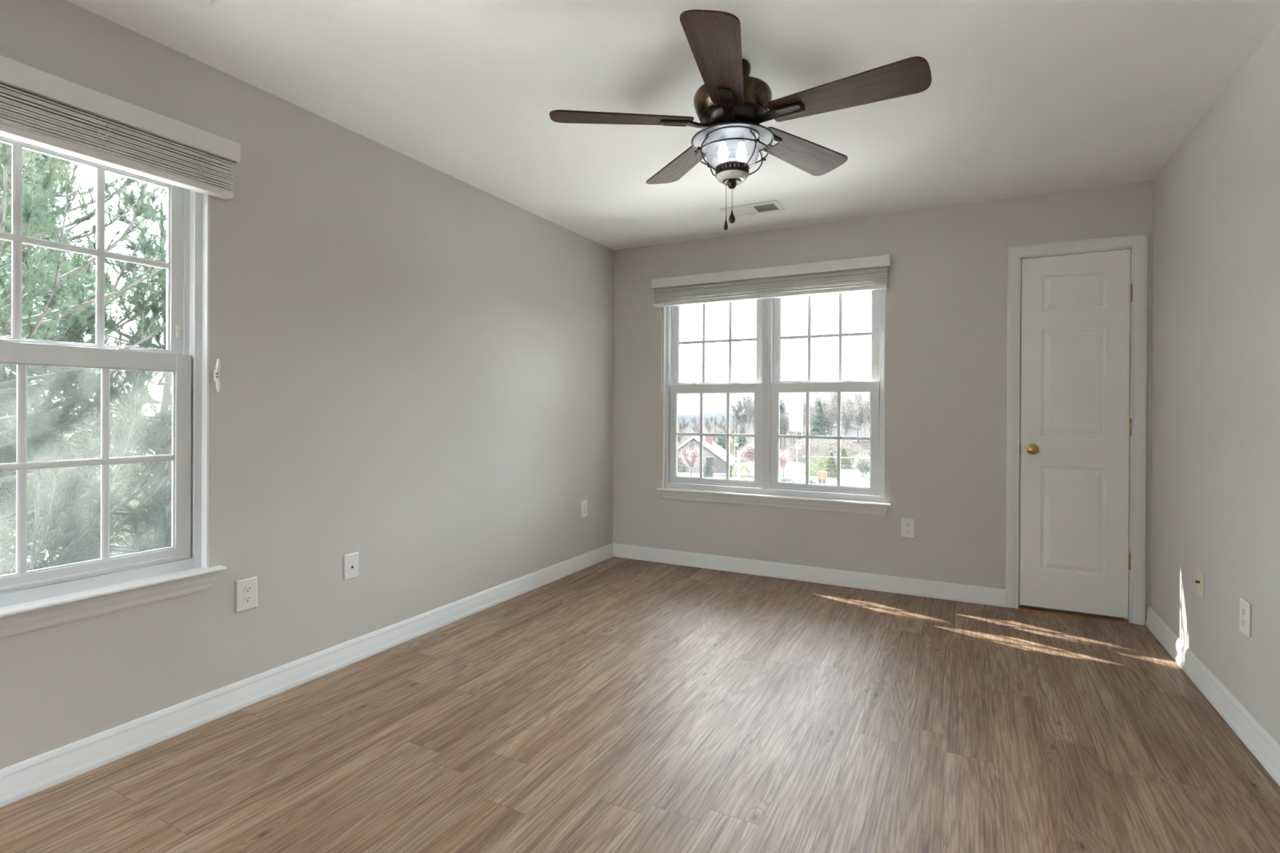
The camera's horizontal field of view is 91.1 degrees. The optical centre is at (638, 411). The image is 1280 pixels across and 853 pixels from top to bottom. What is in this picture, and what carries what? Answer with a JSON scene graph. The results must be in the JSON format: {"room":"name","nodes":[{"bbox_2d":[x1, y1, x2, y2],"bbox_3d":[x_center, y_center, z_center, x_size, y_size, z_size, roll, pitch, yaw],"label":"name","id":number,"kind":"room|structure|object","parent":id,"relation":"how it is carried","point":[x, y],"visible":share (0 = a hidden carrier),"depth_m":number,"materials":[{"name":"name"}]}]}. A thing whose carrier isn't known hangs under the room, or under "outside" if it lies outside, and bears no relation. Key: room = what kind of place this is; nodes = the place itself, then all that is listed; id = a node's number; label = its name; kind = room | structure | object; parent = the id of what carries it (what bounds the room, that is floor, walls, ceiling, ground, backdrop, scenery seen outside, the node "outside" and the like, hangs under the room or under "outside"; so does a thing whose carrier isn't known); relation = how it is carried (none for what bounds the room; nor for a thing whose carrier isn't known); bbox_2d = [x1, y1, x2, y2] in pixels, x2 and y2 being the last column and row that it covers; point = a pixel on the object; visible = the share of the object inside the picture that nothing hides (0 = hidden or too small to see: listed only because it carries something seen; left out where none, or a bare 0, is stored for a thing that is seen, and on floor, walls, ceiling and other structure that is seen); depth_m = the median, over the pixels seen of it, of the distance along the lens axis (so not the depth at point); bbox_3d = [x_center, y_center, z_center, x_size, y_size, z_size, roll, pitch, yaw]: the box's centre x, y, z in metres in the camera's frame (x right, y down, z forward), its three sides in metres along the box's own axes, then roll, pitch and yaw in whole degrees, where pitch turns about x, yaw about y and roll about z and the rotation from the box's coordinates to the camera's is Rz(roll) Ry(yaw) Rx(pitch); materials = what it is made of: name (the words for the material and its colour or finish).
{"room":"empty bedroom","nodes":[
{"label":"empty bedroom","id":0,"kind":"room"},
{"bbox_2d":[0,0,613,769],"bbox_3d":[-1.462,-0.069,2.783,0.160,2.440,5.133,0,0,28],"label":"wall","id":1,"kind":"structure","parent":0,"point":[416,371],"depth_m":2.82,"materials":[{"name":"paint"}]},
{"bbox_2d":[0,135,226,638],"bbox_3d":[-2.060,-0.123,1.688,0.286,1.573,1.670,0,0,28],"label":"window","id":2,"kind":"structure","parent":1,"relation":"in","point":[33,600],"depth_m":2.14,"materials":[{"name":"white plastic"}]},
{"bbox_2d":[0,55,239,199],"bbox_3d":[-1.936,-0.909,1.625,0.066,0.210,1.731,0,0,28],"label":"window blind","id":3,"kind":"object","parent":2,"relation":"attached to","point":[38,108],"visible":1,"depth_m":2.02,"materials":[{"name":"fabric"}]},
{"bbox_2d":[213,359,220,391],"bbox_3d":[-1.582,-0.136,2.359,0.021,0.125,0.016,0,0,28],"label":"cleat","id":4,"kind":"object","parent":1,"relation":"attached to","point":[216,372],"visible":1,"depth_m":2.35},
{"bbox_2d":[236,576,257,612],"bbox_3d":[-1.537,0.718,2.468,0.008,0.122,0.079,0,0,28],"label":"outlet","id":5,"kind":"object","parent":1,"relation":"attached to","point":[246,588],"visible":1,"depth_m":2.46,"materials":[{"name":"plastic"}]},
{"bbox_2d":[243,595,252,603],"bbox_3d":[-1.536,0.737,2.467,0.002,0.027,0.034,0,0,28],"label":"receptacle","id":6,"kind":"object","parent":5,"relation":"attached to","point":[246,598],"depth_m":2.47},
{"bbox_2d":[243,585,252,593],"bbox_3d":[-1.535,0.698,2.467,0.002,0.027,0.034,0,0,28],"label":"receptacle","id":7,"kind":"object","parent":5,"relation":"attached to","point":[246,588],"depth_m":2.47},
{"bbox_2d":[0,542,613,807],"bbox_3d":[-1.351,1.101,2.814,0.021,0.102,4.973,0,0,28],"label":"baseboard","id":8,"kind":"structure","parent":1,"relation":"attached to","point":[18,781],"depth_m":2.43,"materials":[{"name":"paint"}]},
{"bbox_2d":[344,551,358,580],"bbox_3d":[-1.318,0.710,2.887,0.007,0.114,0.072,0,0,28],"label":"cable plate","id":9,"kind":"object","parent":1,"relation":"attached to","point":[351,561],"visible":1,"depth_m":2.88,"materials":[{"name":"plastic"}]},
{"bbox_2d":[581,499,587,517],"bbox_3d":[-0.400,0.716,4.640,0.008,0.124,0.079,0,0,28],"label":"outlet","id":10,"kind":"object","parent":1,"relation":"attached to","point":[584,503],"visible":1,"depth_m":4.63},
{"bbox_2d":[0,556,1279,852],"bbox_3d":[0.144,1.211,2.031,3.718,0.100,5.293,0,0,28],"label":"floor","id":11,"kind":"structure","parent":0,"point":[614,704],"depth_m":2.18,"materials":[{"name":"brown wood"}]},
{"bbox_2d":[1019,608,1128,623],"bbox_3d":[2.483,1.167,3.595,0.521,0.004,0.031,0,0,28],"label":"threshold","id":12,"kind":"object","parent":11,"relation":"on","point":[1086,617],"visible":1,"depth_m":3.60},
{"bbox_2d":[66,0,1279,250],"bbox_3d":[0.157,-1.339,2.025,3.718,0.120,5.293,0,0,28],"label":"ceiling","id":13,"kind":"structure","parent":0,"point":[1024,98],"depth_m":2.44,"materials":[{"name":"paint"}]},
{"bbox_2d":[177,0,212,8],"bbox_3d":[-1.365,-1.269,1.912,0.110,0.033,0.110,0,0,28],"label":"smoke detector","id":14,"kind":"object","parent":13,"relation":"attached to","point":[193,3],"visible":1,"depth_m":1.93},
{"bbox_2d":[549,9,931,230],"bbox_3d":[0.374,-0.976,2.299,1.267,0.605,1.293,0,0,28],"label":"ceiling fan","id":15,"kind":"object","parent":13,"relation":"hanging from","point":[731,105],"visible":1,"depth_m":2.22,"materials":[{"name":"wood"}]},
{"bbox_2d":[720,136,726,143],"bbox_3d":[0.313,-1.006,2.328,0.024,0.021,0.024,0,0,28],"label":"bulb socket","id":16,"kind":"object","parent":15,"relation":"attached to","point":[723,137],"depth_m":2.32,"materials":[{"name":"metal"}]},
{"bbox_2d":[737,136,744,143],"bbox_3d":[0.381,-1.006,2.328,0.024,0.021,0.024,0,0,28],"label":"bulb socket","id":17,"kind":"object","parent":15,"relation":"attached to","point":[740,141],"depth_m":2.32,"materials":[{"name":"metal"}]},
{"bbox_2d":[720,200,785,217],"bbox_3d":[0.721,-1.277,3.971,0.362,0.008,0.205,0,0,28],"label":"ceiling vent","id":18,"kind":"object","parent":13,"relation":"in","point":[769,206],"visible":0.92,"depth_m":3.96,"materials":[{"name":"metal"}]},
{"bbox_2d":[613,179,1152,620],"bbox_3d":[1.342,-0.059,4.302,3.718,2.440,0.160,0,0,28],"label":"wall","id":19,"kind":"structure","parent":0,"point":[946,292],"depth_m":4.00,"materials":[{"name":"paint"}]},
{"bbox_2d":[656,288,891,515],"bbox_3d":[0.945,-0.115,4.534,1.670,1.573,0.286,0,0,28],"label":"window","id":20,"kind":"structure","parent":19,"relation":"in","point":[766,490],"depth_m":4.46,"materials":[{"name":"white plastic"}]},
{"bbox_2d":[651,254,890,392],"bbox_3d":[0.861,-0.574,4.426,1.698,0.866,0.066,0,0,28],"label":"window blind","id":21,"kind":"object","parent":20,"relation":"attached to","point":[869,273],"visible":1,"depth_m":4.36,"materials":[{"name":"fabric"}]},
{"bbox_2d":[613,542,1005,607],"bbox_3d":[0.991,1.109,4.383,2.713,0.102,0.021,0,0,28],"label":"baseboard","id":22,"kind":"structure","parent":19,"relation":"attached to","point":[908,586],"depth_m":4.24,"materials":[{"name":"paint"}]},
{"bbox_2d":[901,518,915,537],"bbox_3d":[1.720,0.743,4.009,0.081,0.121,0.008,0,0,28],"label":"outlet","id":23,"kind":"object","parent":19,"relation":"attached to","point":[908,525],"visible":1,"depth_m":4.01,"materials":[{"name":"plastic"}]},
{"bbox_2d":[1005,233,1147,625],"bbox_3d":[2.521,0.095,3.655,0.661,2.148,0.212,0,0,28],"label":"door","id":24,"kind":"structure","parent":19,"relation":"in","point":[1077,357],"depth_m":3.60,"materials":[{"name":"paint"}]},
{"bbox_2d":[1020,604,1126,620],"bbox_3d":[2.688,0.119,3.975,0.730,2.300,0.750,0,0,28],"label":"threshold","id":25,"kind":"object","parent":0,"point":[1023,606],"depth_m":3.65,"materials":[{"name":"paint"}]},
{"bbox_2d":[1149,21,1279,745],"bbox_3d":[1.689,-0.049,1.132,0.160,2.440,5.133,0,0,28],"label":"wall","id":26,"kind":"structure","parent":0,"point":[1215,482],"depth_m":2.47,"materials":[{"name":"paint"}]},
{"bbox_2d":[1195,567,1204,597],"bbox_3d":[2.401,0.731,2.693,0.020,0.114,0.070,0,0,28],"label":"plate","id":27,"kind":"object","parent":26,"relation":"attached to","point":[1200,573],"visible":1,"depth_m":2.68,"materials":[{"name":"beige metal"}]},
{"bbox_2d":[1145,606,1279,786],"bbox_3d":[1.641,1.119,1.247,0.021,0.102,4.973,0,0,28],"label":"baseboard","id":28,"kind":"structure","parent":26,"relation":"attached to","point":[1263,746],"depth_m":2.42,"materials":[{"name":"paint"}]},
{"bbox_2d":[1239,597,1251,638],"bbox_3d":[2.175,0.738,2.253,0.012,0.121,0.080,0,0,28],"label":"outlet","id":29,"kind":"object","parent":26,"relation":"attached to","point":[1245,608],"visible":1,"depth_m":2.24,"materials":[{"name":"plastic"}]},
{"bbox_2d":[1240,617,1244,626],"bbox_3d":[2.171,0.758,2.255,0.002,0.027,0.034,0,0,28],"label":"receptacle","id":30,"kind":"object","parent":29,"relation":"attached to","point":[1242,620],"depth_m":2.26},
{"bbox_2d":[1240,607,1244,616],"bbox_3d":[2.171,0.719,2.255,0.002,0.027,0.034,0,0,28],"label":"receptacle","id":31,"kind":"object","parent":29,"relation":"attached to","point":[1242,609],"depth_m":2.26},
{"label":"outside","id":32,"kind":"structure","parent":0,"visible":0},
{"bbox_2d":[676,462,754,475],"bbox_3d":[11.332,9.904,110.587,26.796,0.050,31.182,0,0,28],"label":"driveway","id":33,"kind":"structure","parent":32,"point":[749,464],"depth_m":101.40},
{"bbox_2d":[676,435,737,472],"bbox_3d":[10.343,6.918,109.015,15.655,6.080,15.974,0,0,28],"label":"house","id":34,"kind":"structure","parent":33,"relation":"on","point":[711,449],"depth_m":103.10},
{"bbox_2d":[736,440,754,468],"bbox_3d":[19.626,7.442,110.561,4.477,5.141,4.146,0,0,28],"label":"tree","id":35,"kind":"object","parent":33,"relation":"on","point":[748,451],"visible":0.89,"depth_m":110.10,"materials":[{"name":"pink plant"}]},
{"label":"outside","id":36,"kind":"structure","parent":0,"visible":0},
{"bbox_2d":[7,414,869,546],"bbox_3d":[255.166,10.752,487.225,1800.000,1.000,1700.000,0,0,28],"label":"ground","id":37,"kind":"structure","parent":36,"point":[846,473],"depth_m":101.35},
{"bbox_2d":[0,142,151,569],"bbox_3d":[-13.080,0.478,12.811,8.530,19.187,8.600,0,0,11],"label":"spruce tree","id":38,"kind":"object","parent":37,"relation":"on","point":[44,157],"visible":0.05,"depth_m":12.85,"materials":[{"name":"green plant"}]},
{"bbox_2d":[0,142,172,575],"bbox_3d":[-4.729,2.202,4.516,3.952,15.874,3.670,0,0,28],"label":"pine tree","id":39,"kind":"object","parent":37,"relation":"on","point":[68,189],"visible":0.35,"depth_m":4.41,"materials":[{"name":"green plant"}]},
{"bbox_2d":[0,178,172,574],"bbox_3d":[-5.001,3.881,6.534,4.037,12.514,3.956,0,0,37],"label":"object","id":40,"kind":"object","parent":37,"relation":"on","point":[166,380],"visible":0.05,"depth_m":5.73,"materials":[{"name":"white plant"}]},
{"bbox_2d":[676,454,687,472],"bbox_3d":[6.024,8.408,104.169,4.581,3.381,4.572,0,0,28],"label":"shrub","id":41,"kind":"object","parent":37,"relation":"on","point":[680,458],"visible":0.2,"depth_m":102.92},
{"bbox_2d":[702,460,714,477],"bbox_3d":[10.354,8.759,94.162,2.184,3.046,2.133,0,0,28],"label":"cypress tree","id":42,"kind":"object","parent":37,"relation":"on","point":[707,469],"visible":0.98,"depth_m":93.83,"materials":[{"name":"green plant"}]},
{"bbox_2d":[702,452,735,472],"bbox_3d":[12.896,8.308,104.145,6.551,3.768,6.610,0,0,28],"label":"hedge","id":43,"kind":"object","parent":37,"relation":"on","point":[723,455],"visible":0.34,"depth_m":102.02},
{"bbox_2d":[725,438,734,456],"bbox_3d":[17.966,7.501,124.221,2.279,5.178,2.174,0,0,28],"label":"bush","id":44,"kind":"object","parent":37,"relation":"on","point":[731,451],"visible":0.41,"depth_m":123.91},
{"bbox_2d":[733,443,738,477],"bbox_3d":[14.751,7.375,94.889,0.720,5.276,0.720,0,0,28],"label":"street lamp","id":45,"kind":"object","parent":37,"relation":"on","point":[735,444],"visible":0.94,"depth_m":94.96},
{"bbox_2d":[731,462,751,477],"bbox_3d":[15.922,8.987,97.155,3.264,2.443,3.397,0,0,28],"label":"bush","id":46,"kind":"object","parent":37,"relation":"on","point":[747,468],"visible":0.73,"depth_m":96.72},
{"bbox_2d":[778,445,795,477],"bbox_3d":[21.472,7.531,93.953,3.962,5.037,4.627,0,0,28],"label":"tree","id":47,"kind":"object","parent":37,"relation":"on","point":[784,461],"visible":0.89,"depth_m":93.69,"materials":[{"name":"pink plant"}]},
{"bbox_2d":[778,477,795,483],"bbox_3d":[19.974,9.499,84.150,2.743,1.439,2.804,0,0,28],"label":"shrub","id":48,"kind":"object","parent":37,"relation":"on","point":[786,480],"visible":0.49,"depth_m":83.96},
{"bbox_2d":[803,480,817,484],"bbox_3d":[22.750,9.599,83.186,2.378,1.227,2.432,0,0,28],"label":"shrub","id":49,"kind":"object","parent":37,"relation":"on","point":[810,481],"visible":0.33,"depth_m":82.89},
{"bbox_2d":[802,455,829,475],"bbox_3d":[28.286,8.637,100.168,4.287,3.242,4.131,0,0,28],"label":"shrub","id":50,"kind":"object","parent":37,"relation":"on","point":[821,464],"visible":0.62,"depth_m":99.50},
{"bbox_2d":[822,451,841,478],"bbox_3d":[29.446,8.164,96.197,3.275,4.176,3.398,0,0,28],"label":"cypress tree","id":51,"kind":"object","parent":37,"relation":"on","point":[830,466],"visible":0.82,"depth_m":95.68,"materials":[{"name":"green plant"}]},
{"bbox_2d":[835,447,855,469],"bbox_3d":[36.492,8.336,112.180,4.668,4.063,4.729,0,0,28],"label":"cypress tree","id":52,"kind":"object","parent":37,"relation":"on","point":[843,452],"visible":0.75,"depth_m":111.31,"materials":[{"name":"green plant"}]},
{"bbox_2d":[851,452,870,476],"bbox_3d":[34.591,8.135,96.648,4.228,3.968,4.193,0,0,28],"label":"blossom tree","id":53,"kind":"object","parent":37,"relation":"on","point":[862,464],"visible":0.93,"depth_m":96.36,"materials":[{"name":"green plant"}]},
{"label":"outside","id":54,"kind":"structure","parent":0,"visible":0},
{"bbox_2d":[677,412,788,417],"bbox_3d":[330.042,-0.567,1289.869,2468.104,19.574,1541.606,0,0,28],"label":"ridge","id":55,"kind":"object","parent":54,"point":[714,415],"visible":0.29,"depth_m":1021.13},
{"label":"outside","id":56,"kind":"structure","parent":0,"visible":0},
{"bbox_2d":[677,416,870,428],"bbox_3d":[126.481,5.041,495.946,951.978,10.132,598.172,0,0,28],"label":"slope","id":57,"kind":"structure","parent":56,"point":[731,417],"depth_m":381.57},
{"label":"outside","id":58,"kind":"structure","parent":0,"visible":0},
{"bbox_2d":[740,479,869,487],"bbox_3d":[36.968,10.080,88.630,187.536,0.050,107.357,0,0,28],"label":"road","id":59,"kind":"structure","parent":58,"point":[847,482],"depth_m":88.50,"materials":[{"name":"asphalt"}]},
{"bbox_2d":[678,445,708,476],"bbox_3d":[7.382,7.052,89.538,4.867,5.890,3.927,0,0,28],"label":"tree","id":60,"kind":"object","parent":59,"relation":"on","point":[695,455],"visible":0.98,"depth_m":89.49,"materials":[{"name":"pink plant"}]},
{"bbox_2d":[736,451,741,479],"bbox_3d":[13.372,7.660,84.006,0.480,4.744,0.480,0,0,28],"label":"gate post","id":61,"kind":"object","parent":59,"relation":"on","point":[738,452],"visible":0.82,"depth_m":83.82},
{"bbox_2d":[709,477,869,484],"bbox_3d":[20.309,9.627,87.157,30.796,0.863,16.300,0,0,28],"label":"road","id":62,"kind":"structure","parent":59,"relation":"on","point":[746,478],"depth_m":87.07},
{"bbox_2d":[795,438,805,483],"bbox_3d":[22.596,6.754,85.756,1.995,6.637,0.580,0,0,28],"label":"street lamp","id":63,"kind":"object","parent":59,"relation":"on","point":[804,438],"visible":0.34,"depth_m":85.93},
{"bbox_2d":[817,471,826,484],"bbox_3d":[25.212,9.134,86.155,1.100,1.900,0.800,0,0,28],"label":"cabinet","id":64,"kind":"object","parent":59,"relation":"on","point":[821,474],"visible":0.94,"depth_m":85.85,"materials":[{"name":"orange paint"}]},
{"bbox_2d":[802,456,870,463],"bbox_3d":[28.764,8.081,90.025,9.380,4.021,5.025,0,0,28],"label":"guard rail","id":65,"kind":"object","parent":59,"relation":"on","point":[852,457],"visible":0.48,"depth_m":89.93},
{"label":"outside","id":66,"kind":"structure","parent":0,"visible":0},
{"bbox_2d":[677,427,870,461],"bbox_3d":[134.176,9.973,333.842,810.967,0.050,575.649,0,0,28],"label":"grass","id":67,"kind":"structure","parent":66,"point":[866,443],"depth_m":209.03,"materials":[{"name":"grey plant"}]},
{"bbox_2d":[677,421,684,432],"bbox_3d":[12.818,5.991,192.650,3.141,7.612,2.978,0,0,-36],"label":"bare tree","id":68,"kind":"object","parent":67,"relation":"on","point":[680,427],"visible":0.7,"depth_m":192.43,"materials":[{"name":"grey plant"}]},
{"bbox_2d":[677,428,686,444],"bbox_3d":[10.552,6.868,157.801,4.270,5.962,2.918,0,0,12],"label":"bare tree","id":69,"kind":"object","parent":67,"relation":"on","point":[678,437],"visible":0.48,"depth_m":157.67,"materials":[{"name":"grey plant"}]},
{"bbox_2d":[680,419,689,431],"bbox_3d":[20.524,6.232,278.912,4.842,6.760,3.308,0,0,-22],"label":"bare tree","id":70,"kind":"object","parent":67,"relation":"on","point":[688,422],"visible":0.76,"depth_m":278.82,"materials":[{"name":"grey plant"}]},
{"bbox_2d":[703,417,710,429],"bbox_3d":[25.512,5.607,234.440,3.251,8.310,3.428,0,0,19],"label":"bare tree","id":71,"kind":"object","parent":67,"relation":"on","point":[707,418],"visible":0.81,"depth_m":234.22,"materials":[{"name":"grey plant"}]},
{"bbox_2d":[705,422,712,433],"bbox_3d":[22.122,6.282,196.555,2.929,7.099,2.778,0,0,-45],"label":"bare tree","id":72,"kind":"object","parent":67,"relation":"on","point":[708,424],"visible":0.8,"depth_m":196.37,"materials":[{"name":"grey plant"}]},
{"bbox_2d":[706,428,720,441],"bbox_3d":[19.231,6.855,157.794,4.350,6.073,2.972,0,0,-20],"label":"bare tree","id":73,"kind":"object","parent":67,"relation":"on","point":[717,432],"visible":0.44,"depth_m":157.61,"materials":[{"name":"grey plant"}]},
{"bbox_2d":[716,420,723,430],"bbox_3d":[30.756,6.424,239.378,3.733,6.684,3.085,0,0,-2],"label":"bare tree","id":74,"kind":"object","parent":67,"relation":"on","point":[718,423],"visible":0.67,"depth_m":239.25,"materials":[{"name":"grey plant"}]},
{"bbox_2d":[714,431,726,450],"bbox_3d":[16.913,6.982,128.262,6.173,6.443,5.812,0,0,28],"label":"pine tree","id":75,"kind":"object","parent":67,"relation":"on","point":[721,441],"visible":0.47,"depth_m":127.48,"materials":[{"name":"green plant"}]},
{"bbox_2d":[719,422,731,433],"bbox_3d":[26.566,6.425,193.373,4.896,6.836,3.345,0,0,-30],"label":"bare tree","id":76,"kind":"object","parent":67,"relation":"on","point":[724,427],"visible":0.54,"depth_m":193.25,"materials":[{"name":"grey plant"}]},
{"bbox_2d":[729,426,735,449],"bbox_3d":[24.374,6.832,162.493,2.847,6.168,3.444,0,0,7],"label":"bare tree","id":77,"kind":"object","parent":67,"relation":"on","point":[732,430],"visible":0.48,"depth_m":161.84,"materials":[{"name":"grey plant"}]},
{"bbox_2d":[732,420,738,437],"bbox_3d":[30.347,5.848,195.745,3.152,8.056,3.324,0,0,6],"label":"bare tree","id":78,"kind":"object","parent":67,"relation":"on","point":[734,424],"visible":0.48,"depth_m":195.55,"materials":[{"name":"grey plant"}]},
{"bbox_2d":[732,430,748,456],"bbox_3d":[22.926,7.023,140.204,5.525,5.928,5.411,0,0,28],"label":"pine tree","id":79,"kind":"object","parent":67,"relation":"on","point":[742,441],"visible":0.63,"depth_m":139.47,"materials":[{"name":"green plant"}]},
{"bbox_2d":[729,397,752,445],"bbox_3d":[29.230,2.955,175.821,10.534,13.945,7.692,0,0,28],"label":"bare tree","id":80,"kind":"object","parent":67,"relation":"on","point":[736,412],"visible":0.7,"depth_m":175.29,"materials":[{"name":"grey plant"}]},
{"bbox_2d":[737,418,746,434],"bbox_3d":[27.280,5.814,164.277,3.225,8.244,3.401,0,0,-30],"label":"bare tree","id":81,"kind":"object","parent":67,"relation":"on","point":[741,426],"visible":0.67,"depth_m":164.15,"materials":[{"name":"grey plant"}]},
{"bbox_2d":[740,393,754,442],"bbox_3d":[27.464,2.682,150.872,5.332,14.562,9.182,0,0,28],"label":"bare tree","id":82,"kind":"object","parent":67,"relation":"on","point":[752,411],"visible":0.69,"depth_m":149.64,"materials":[{"name":"grey plant"}]},
{"bbox_2d":[779,395,787,414],"bbox_3d":[40.310,2.373,185.927,8.474,15.175,7.004,0,0,28],"label":"bare tree","id":83,"kind":"object","parent":67,"relation":"on","point":[780,401],"visible":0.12,"depth_m":184.61,"materials":[{"name":"grey plant"}]},
{"bbox_2d":[778,404,789,448],"bbox_3d":[37.278,3.907,165.063,5.554,12.098,5.208,0,0,28],"label":"pine tree","id":84,"kind":"object","parent":67,"relation":"on","point":[781,409],"visible":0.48,"depth_m":164.83,"materials":[{"name":"green plant"}]},
{"bbox_2d":[779,413,794,433],"bbox_3d":[36.109,4.609,161.894,7.676,10.717,5.244,0,0,22],"label":"bare tree","id":85,"kind":"object","parent":67,"relation":"on","point":[783,420],"visible":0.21,"depth_m":161.11,"materials":[{"name":"grey plant"}]},
{"bbox_2d":[782,413,792,446],"bbox_3d":[40.281,4.446,176.273,7.890,11.015,5.390,0,0,34],"label":"bare tree","id":86,"kind":"object","parent":67,"relation":"on","point":[784,413],"visible":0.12,"depth_m":175.21,"materials":[{"name":"grey plant"}]},
{"bbox_2d":[784,404,795,441],"bbox_3d":[50.809,3.645,209.104,5.821,12.612,7.043,0,0,26],"label":"bare tree","id":87,"kind":"object","parent":67,"relation":"on","point":[794,404],"visible":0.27,"depth_m":208.40,"materials":[{"name":"grey plant"}]},
{"bbox_2d":[780,409,805,444],"bbox_3d":[40.700,4.281,161.991,8.178,11.418,5.587,0,0,0],"label":"bare tree","id":88,"kind":"object","parent":67,"relation":"on","point":[793,428],"visible":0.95,"depth_m":161.76,"materials":[{"name":"grey plant"}]},
{"bbox_2d":[789,407,805,444],"bbox_3d":[44.268,4.282,172.834,6.388,11.439,5.280,0,0,-18],"label":"bare tree","id":89,"kind":"object","parent":67,"relation":"on","point":[798,427],"visible":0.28,"depth_m":172.53,"materials":[{"name":"grey plant"}]},
{"bbox_2d":[786,397,813,443],"bbox_3d":[46.016,2.488,179.018,7.331,14.981,10.730,0,0,28],"label":"bare tree","id":90,"kind":"object","parent":67,"relation":"on","point":[801,405],"visible":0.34,"depth_m":178.10,"materials":[{"name":"grey plant"}]},
{"bbox_2d":[798,394,805,440],"bbox_3d":[50.189,1.976,193.725,6.624,16.054,6.281,0,0,-42],"label":"bare tree","id":91,"kind":"object","parent":67,"relation":"on","point":[805,394],"visible":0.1,"depth_m":192.83,"materials":[{"name":"grey plant"}]},
{"bbox_2d":[808,408,816,447],"bbox_3d":[45.206,4.245,161.887,5.342,11.574,6.463,0,0,7],"label":"bare tree","id":92,"kind":"object","parent":67,"relation":"on","point":[811,416],"visible":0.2,"depth_m":160.86,"materials":[{"name":"grey plant"}]},
{"bbox_2d":[810,392,822,434],"bbox_3d":[65.617,1.222,229.061,7.242,17.554,6.868,0,0,3],"label":"bare tree","id":93,"kind":"object","parent":67,"relation":"on","point":[816,398],"visible":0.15,"depth_m":228.68,"materials":[{"name":"grey plant"}]},
{"bbox_2d":[808,400,829,450],"bbox_3d":[45.482,3.543,158.288,6.429,12.938,6.421,0,0,28],"label":"pine tree","id":94,"kind":"object","parent":67,"relation":"on","point":[819,421],"visible":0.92,"depth_m":157.44,"materials":[{"name":"green plant"}]},
{"bbox_2d":[781,438,870,463],"bbox_3d":[38.232,7.729,128.216,18.344,5.303,18.185,0,0,28],"label":"hedge","id":95,"kind":"object","parent":67,"relation":"on","point":[815,444],"visible":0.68,"depth_m":125.61,"materials":[{"name":"plant"}]},
{"bbox_2d":[815,398,836,435],"bbox_3d":[53.450,2.987,176.783,6.514,14.113,7.881,0,0,-41],"label":"bare tree","id":96,"kind":"object","parent":67,"relation":"on","point":[824,404],"visible":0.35,"depth_m":176.99,"materials":[{"name":"grey plant"}]},
{"bbox_2d":[809,400,846,448],"bbox_3d":[49.164,3.364,159.228,9.562,13.350,6.533,0,0,-14],"label":"bare tree","id":97,"kind":"object","parent":67,"relation":"on","point":[832,411],"visible":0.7,"depth_m":158.83,"materials":[{"name":"grey plant"}]},
{"bbox_2d":[825,391,847,443],"bbox_3d":[55.686,1.528,176.843,6.686,17.088,7.050,0,0,7],"label":"bare tree","id":98,"kind":"object","parent":67,"relation":"on","point":[835,399],"visible":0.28,"depth_m":176.67,"materials":[{"name":"grey plant"}]},
{"bbox_2d":[825,391,847,435],"bbox_3d":[58.866,0.830,187.939,7.227,18.472,7.621,0,0,28],"label":"bare tree","id":99,"kind":"object","parent":67,"relation":"on","point":[835,393],"visible":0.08,"depth_m":187.83,"materials":[{"name":"grey plant"}]},
{"bbox_2d":[825,422,858,442],"bbox_3d":[67.481,6.680,209.261,12.432,6.636,11.855,0,0,28],"label":"house","id":100,"kind":"structure","parent":67,"relation":"on","point":[853,433],"depth_m":205.14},
{"bbox_2d":[835,404,859,441],"bbox_3d":[52.700,3.570,157.106,6.353,12.982,9.298,0,0,-10],"label":"bare tree","id":101,"kind":"object","parent":67,"relation":"on","point":[848,416],"visible":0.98,"depth_m":156.88,"materials":[{"name":"grey plant"}]},
{"bbox_2d":[840,396,855,443],"bbox_3d":[63.233,2.623,191.827,8.303,14.870,6.863,0,0,5],"label":"bare tree","id":102,"kind":"object","parent":67,"relation":"on","point":[851,402],"visible":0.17,"depth_m":191.44,"materials":[{"name":"grey plant"}]},
{"bbox_2d":[845,400,865,444],"bbox_3d":[67.932,2.879,193.174,8.037,14.393,6.643,0,0,11],"label":"bare tree","id":103,"kind":"object","parent":67,"relation":"on","point":[858,427],"visible":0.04,"depth_m":193.47,"materials":[{"name":"grey plant"}]},
{"bbox_2d":[851,391,865,426],"bbox_3d":[81.957,0.508,234.668,7.890,19.123,7.482,0,0,11],"label":"bare tree","id":104,"kind":"object","parent":67,"relation":"on","point":[852,392],"visible":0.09,"depth_m":233.99,"materials":[{"name":"grey plant"}]},
{"bbox_2d":[848,395,870,449],"bbox_3d":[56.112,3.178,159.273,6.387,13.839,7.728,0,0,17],"label":"bare tree","id":105,"kind":"object","parent":67,"relation":"on","point":[861,415],"visible":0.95,"depth_m":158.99,"materials":[{"name":"grey plant"}]},
{"bbox_2d":[859,397,870,425],"bbox_3d":[70.898,2.625,190.291,8.346,14.946,6.898,0,0,17],"label":"bare tree","id":106,"kind":"object","parent":67,"relation":"on","point":[865,402],"visible":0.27,"depth_m":190.37,"materials":[{"name":"grey plant"}]},
{"bbox_2d":[866,391,870,436],"bbox_3d":[86.357,0.123,230.597,8.236,19.961,7.810,0,0,44],"label":"bare tree","id":107,"kind":"object","parent":67,"relation":"on","point":[868,392],"visible":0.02,"depth_m":230.08,"materials":[{"name":"grey plant"}]},
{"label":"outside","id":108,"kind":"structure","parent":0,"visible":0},
{"bbox_2d":[677,417,719,421],"bbox_3d":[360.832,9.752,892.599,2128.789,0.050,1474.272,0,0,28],"label":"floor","id":109,"kind":"structure","parent":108,"point":[679,418],"depth_m":800.72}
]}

